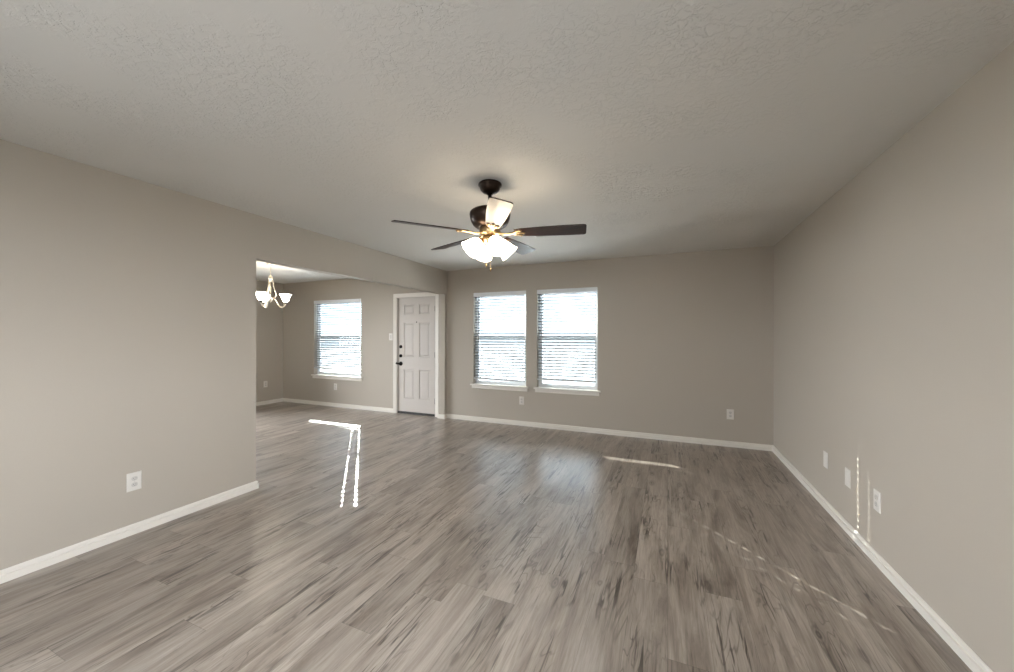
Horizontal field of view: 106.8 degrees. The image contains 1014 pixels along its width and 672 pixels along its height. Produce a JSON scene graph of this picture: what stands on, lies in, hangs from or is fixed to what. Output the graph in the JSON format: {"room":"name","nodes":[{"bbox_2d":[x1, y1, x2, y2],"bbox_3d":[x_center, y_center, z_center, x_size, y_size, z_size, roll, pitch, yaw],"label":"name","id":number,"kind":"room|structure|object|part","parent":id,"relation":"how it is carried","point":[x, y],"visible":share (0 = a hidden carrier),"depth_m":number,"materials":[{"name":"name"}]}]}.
{"room":"empty living room","nodes":[
{"label":"empty living room","id":0,"kind":"room"},
{"bbox_2d":[0,139,446,569],"bbox_3d":[-2.535,0.139,2.799,0.115,2.440,7.556,0,0,23],"label":"wall","id":1,"kind":"structure","parent":0,"point":[128,305],"depth_m":2.54,"materials":[{"name":"paint"}]},
{"bbox_2d":[127,470,141,491],"bbox_3d":[-2.560,0.999,2.585,0.009,0.124,0.078,0,0,23],"label":"wall outlet","id":2,"kind":"object","parent":1,"relation":"attached to","point":[134,480],"visible":1,"depth_m":2.58,"materials":[{"name":"white plastic"}]},
{"bbox_2d":[0,414,992,671],"bbox_3d":[-0.461,1.327,1.912,4.660,0.070,7.556,0,0,23],"label":"baseboard","id":3,"kind":"structure","parent":1,"relation":"attached to","point":[968,656],"depth_m":2.54,"materials":[{"name":"white paint"}]},
{"bbox_2d":[256,280,282,401],"bbox_3d":[-5.528,0.134,5.927,0.140,2.440,4.156,0,0,23],"label":"wall","id":4,"kind":"structure","parent":0,"point":[269,320],"depth_m":7.54,"materials":[{"name":"paint"}]},
{"bbox_2d":[0,402,971,671],"bbox_3d":[-2.226,1.434,2.666,8.779,0.150,7.836,0,0,23],"label":"floor","id":5,"kind":"structure","parent":0,"point":[367,540],"depth_m":2.18,"materials":[{"name":"laminate"}]},
{"bbox_2d":[0,0,1013,283],"bbox_3d":[-2.222,-1.141,2.666,8.779,0.120,7.836,0,0,23],"label":"ceiling","id":6,"kind":"structure","parent":0,"point":[657,127],"depth_m":1.75,"materials":[{"name":"white paint"}]},
{"bbox_2d":[256,263,290,307],"bbox_3d":[-3.593,-0.755,5.651,0.488,0.656,0.501,0,0,23],"label":"chandelier","id":7,"kind":"object","parent":6,"relation":"hanging from","point":[263,297],"visible":0.96,"depth_m":5.65,"materials":[{"name":"white glass"}]},
{"bbox_3d":[-3.570,-0.578,5.459,0.166,0.114,0.166,0,0,23],"label":"lamp shade","id":8,"kind":"part","parent":7,"relation":"part of","materials":[{"name":"white glass"}]},
{"bbox_3d":[-3.379,-0.578,5.742,0.166,0.114,0.166,0,0,23],"label":"lamp shade","id":9,"kind":"part","parent":7,"relation":"part of","materials":[{"name":"white glass"}]},
{"bbox_2d":[391,179,586,271],"bbox_3d":[-0.095,-0.764,2.690,1.296,0.626,1.267,0,0,23],"label":"ceiling fan","id":10,"kind":"object","parent":6,"relation":"hanging from","point":[490,219],"visible":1,"depth_m":2.59,"materials":[{"name":"brown wood"}]},
{"bbox_3d":[-0.500,-0.724,2.477,0.493,0.035,0.134,0,0,-26],"label":"blade","id":11,"kind":"part","parent":10,"relation":"part of","materials":[{"name":"brown wood"}]},
{"bbox_3d":[-0.414,-0.724,2.965,0.134,0.035,0.493,0,0,-44],"label":"blade","id":12,"kind":"part","parent":10,"relation":"part of","materials":[{"name":"brown wood"}]},
{"bbox_3d":[-0.249,-0.614,2.608,0.138,0.140,0.138,0,0,23],"label":"lamp shade","id":13,"kind":"part","parent":10,"relation":"part of","materials":[{"name":"white glass"}]},
{"bbox_3d":[-0.175,-0.614,2.790,0.138,0.140,0.138,0,0,23],"label":"lamp shade","id":14,"kind":"part","parent":10,"relation":"part of","materials":[{"name":"white glass"}]},
{"bbox_3d":[-0.076,-0.631,2.556,0.061,0.066,0.061,0,0,23],"label":"bulb","id":15,"kind":"part","parent":10,"relation":"part of","materials":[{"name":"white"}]},
{"bbox_3d":[-0.067,-0.613,2.534,0.138,0.140,0.138,0,0,23],"label":"lamp shade","id":16,"kind":"part","parent":10,"relation":"part of","materials":[{"name":"white glass"}]},
{"bbox_3d":[-0.062,-0.724,2.245,0.134,0.035,0.493,0,0,-8],"label":"blade","id":17,"kind":"part","parent":10,"relation":"part of","materials":[{"name":"brown wood"}]},
{"bbox_3d":[0.007,-0.613,2.716,0.138,0.140,0.138,0,0,23],"label":"lamp shade","id":18,"kind":"part","parent":10,"relation":"part of","materials":[{"name":"white glass"}]},
{"bbox_3d":[0.077,-0.723,3.034,0.134,0.035,0.493,0,0,28],"label":"blade","id":19,"kind":"part","parent":10,"relation":"part of","materials":[{"name":"brown wood"}]},
{"bbox_3d":[0.294,-0.723,2.589,0.493,0.035,0.134,0,0,10],"label":"blade","id":20,"kind":"part","parent":10,"relation":"part of","materials":[{"name":"brown wood"}]},
{"bbox_2d":[283,246,773,444],"bbox_3d":[-0.712,0.141,6.205,8.779,2.440,0.140,0,0,23],"label":"wall","id":21,"kind":"structure","parent":0,"point":[686,339],"depth_m":5.12,"materials":[{"name":"paint"}]},
{"bbox_2d":[256,398,392,412],"bbox_3d":[-3.577,1.322,6.669,2.869,0.070,1.256,0,0,23],"label":"baseboard","id":22,"kind":"structure","parent":21,"relation":"attached to","point":[381,409],"depth_m":7.30,"materials":[{"name":"white paint"}]},
{"bbox_2d":[311,302,362,380],"bbox_3d":[-3.247,0.069,7.271,1.305,1.532,0.172,0,0,23],"label":"window","id":23,"kind":"structure","parent":21,"relation":"in","point":[322,375],"depth_m":7.34,"materials":[{"name":"white plastic"}]},
{"bbox_3d":[-3.261,0.773,7.241,1.305,0.024,0.107,0,0,23],"label":"sill","id":24,"kind":"part","parent":23,"relation":"part of","materials":[{"name":"white paint"}]},
{"bbox_2d":[314,299,360,370],"bbox_3d":[-3.261,-0.020,7.237,1.209,1.352,0.075,0,0,23],"label":"window blind","id":25,"kind":"object","parent":23,"relation":"attached to","point":[343,301],"visible":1,"depth_m":7.23,"materials":[{"name":"white plastic"}]},
{"bbox_3d":[-3.269,0.637,7.250,1.180,0.038,0.052,0,0,23],"label":"rail","id":26,"kind":"part","parent":25,"relation":"part of","materials":[{"name":"white plastic"}]},
{"bbox_3d":[-3.231,0.366,7.308,1.167,0.746,0.024,0,0,23],"label":"sash","id":27,"kind":"part","parent":23,"relation":"part of","materials":[{"name":"white plastic"}]},
{"bbox_3d":[-3.220,-0.320,7.332,1.167,0.706,0.024,0,0,23],"label":"sash","id":28,"kind":"part","parent":23,"relation":"part of","materials":[{"name":"glass"}]},
{"bbox_2d":[393,292,438,416],"bbox_3d":[-1.555,0.309,6.542,0.946,2.103,0.182,0,0,23],"label":"door","id":29,"kind":"structure","parent":21,"relation":"in","point":[415,315],"depth_m":6.53,"materials":[{"name":"white paint"}]},
{"bbox_2d":[470,294,528,391],"bbox_3d":[-0.105,0.073,5.928,0.991,1.532,0.172,0,0,23],"label":"window","id":30,"kind":"structure","parent":21,"relation":"in","point":[480,384],"depth_m":5.92,"materials":[{"name":"white plastic"}]},
{"bbox_2d":[473,290,525,382],"bbox_3d":[-0.119,0.008,5.894,0.895,1.400,0.075,0,0,23],"label":"window blind","id":31,"kind":"object","parent":30,"relation":"attached to","point":[505,293],"visible":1,"depth_m":5.90,"materials":[{"name":"white plastic"}]},
{"bbox_3d":[-0.428,0.018,6.036,0.002,1.321,0.056,0,0,23],"label":"ladder cord","id":32,"kind":"part","parent":31,"relation":"part of","materials":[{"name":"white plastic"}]},
{"bbox_3d":[-0.127,0.688,5.908,0.866,0.040,0.052,0,0,23],"label":"rail","id":33,"kind":"part","parent":31,"relation":"part of","materials":[{"name":"white plastic"}]},
{"bbox_3d":[-0.119,0.777,5.898,0.991,0.024,0.107,0,0,23],"label":"sill","id":34,"kind":"part","parent":30,"relation":"part of","materials":[{"name":"white paint"}]},
{"bbox_3d":[-0.089,0.370,5.966,0.853,0.746,0.024,0,0,23],"label":"sash","id":35,"kind":"part","parent":30,"relation":"part of","materials":[{"name":"glass"}]},
{"bbox_3d":[-0.078,-0.316,5.989,0.853,0.706,0.024,0,0,23],"label":"sash","id":36,"kind":"part","parent":30,"relation":"part of","materials":[{"name":"glass"}]},
{"bbox_2d":[519,396,523,404],"bbox_3d":[0.222,0.983,5.723,0.078,0.124,0.009,0,0,23],"label":"wall outlet","id":37,"kind":"object","parent":21,"relation":"attached to","point":[521,399],"visible":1,"depth_m":5.72,"materials":[{"name":"white plastic"}]},
{"bbox_2d":[533,291,600,395],"bbox_3d":[0.881,0.075,5.507,0.985,1.532,0.172,0,0,23],"label":"window","id":38,"kind":"structure","parent":21,"relation":"in","point":[542,387],"depth_m":5.47,"materials":[{"name":"white plastic"}]},
{"bbox_3d":[0.867,0.779,5.477,0.985,0.024,0.107,0,0,23],"label":"sill","id":39,"kind":"part","parent":38,"relation":"part of","materials":[{"name":"white paint"}]},
{"bbox_2d":[537,287,597,382],"bbox_3d":[0.867,-0.015,5.473,0.889,1.350,0.075,0,0,23],"label":"window blind","id":40,"kind":"object","parent":38,"relation":"attached to","point":[588,290],"visible":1,"depth_m":5.46,"materials":[{"name":"white plastic"}]},
{"bbox_3d":[0.859,0.649,5.486,0.860,0.022,0.052,0,0,23],"label":"rail","id":41,"kind":"part","parent":40,"relation":"part of","materials":[{"name":"white plastic"}]},
{"bbox_3d":[0.897,0.372,5.544,0.847,0.746,0.024,0,0,23],"label":"sash","id":42,"kind":"part","parent":38,"relation":"part of","materials":[{"name":"glass"}]},
{"bbox_3d":[0.908,-0.314,5.568,0.847,0.706,0.024,0,0,23],"label":"sash","id":43,"kind":"part","parent":38,"relation":"part of","materials":[{"name":"glass"}]},
{"bbox_2d":[727,409,733,419],"bbox_3d":[2.755,0.967,4.641,0.078,0.124,0.009,0,0,23],"label":"wall outlet","id":44,"kind":"object","parent":21,"relation":"attached to","point":[730,412],"visible":1,"depth_m":4.64,"materials":[{"name":"white plastic"}]},
{"bbox_2d":[774,41,1013,671],"bbox_3d":[1.748,0.145,0.969,0.140,2.440,7.556,0,0,23],"label":"wall","id":45,"kind":"structure","parent":0,"point":[894,297],"depth_m":1.85,"materials":[{"name":"paint"}]},
{"bbox_2d":[823,451,827,468],"bbox_3d":[2.530,0.983,2.991,0.007,0.124,0.078,0,0,23],"label":"cable plate","id":46,"kind":"object","parent":45,"relation":"attached to","point":[825,454],"visible":1,"depth_m":2.98,"materials":[{"name":"white plastic"}]},
{"bbox_2d":[845,467,850,488],"bbox_3d":[2.373,0.988,2.623,0.007,0.124,0.078,0,0,23],"label":"cable plate","id":47,"kind":"object","parent":45,"relation":"attached to","point":[847,471],"visible":1,"depth_m":2.62,"materials":[{"name":"white plastic"}]},
{"bbox_2d":[873,488,880,513],"bbox_3d":[2.215,0.988,2.255,0.009,0.124,0.078,0,0,23],"label":"wall outlet","id":48,"kind":"object","parent":45,"relation":"attached to","point":[876,494],"visible":1,"depth_m":2.25,"materials":[{"name":"white plastic"}]},
{"label":"outside","id":49,"kind":"structure","parent":0,"visible":0},
{"bbox_2d":[321,345,594,385],"bbox_3d":[14.025,1.674,32.829,80.000,0.140,48.600,0,0,23],"label":"ground","id":50,"kind":"structure","parent":49,"point":[585,366],"depth_m":21.67,"materials":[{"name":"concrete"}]}
]}

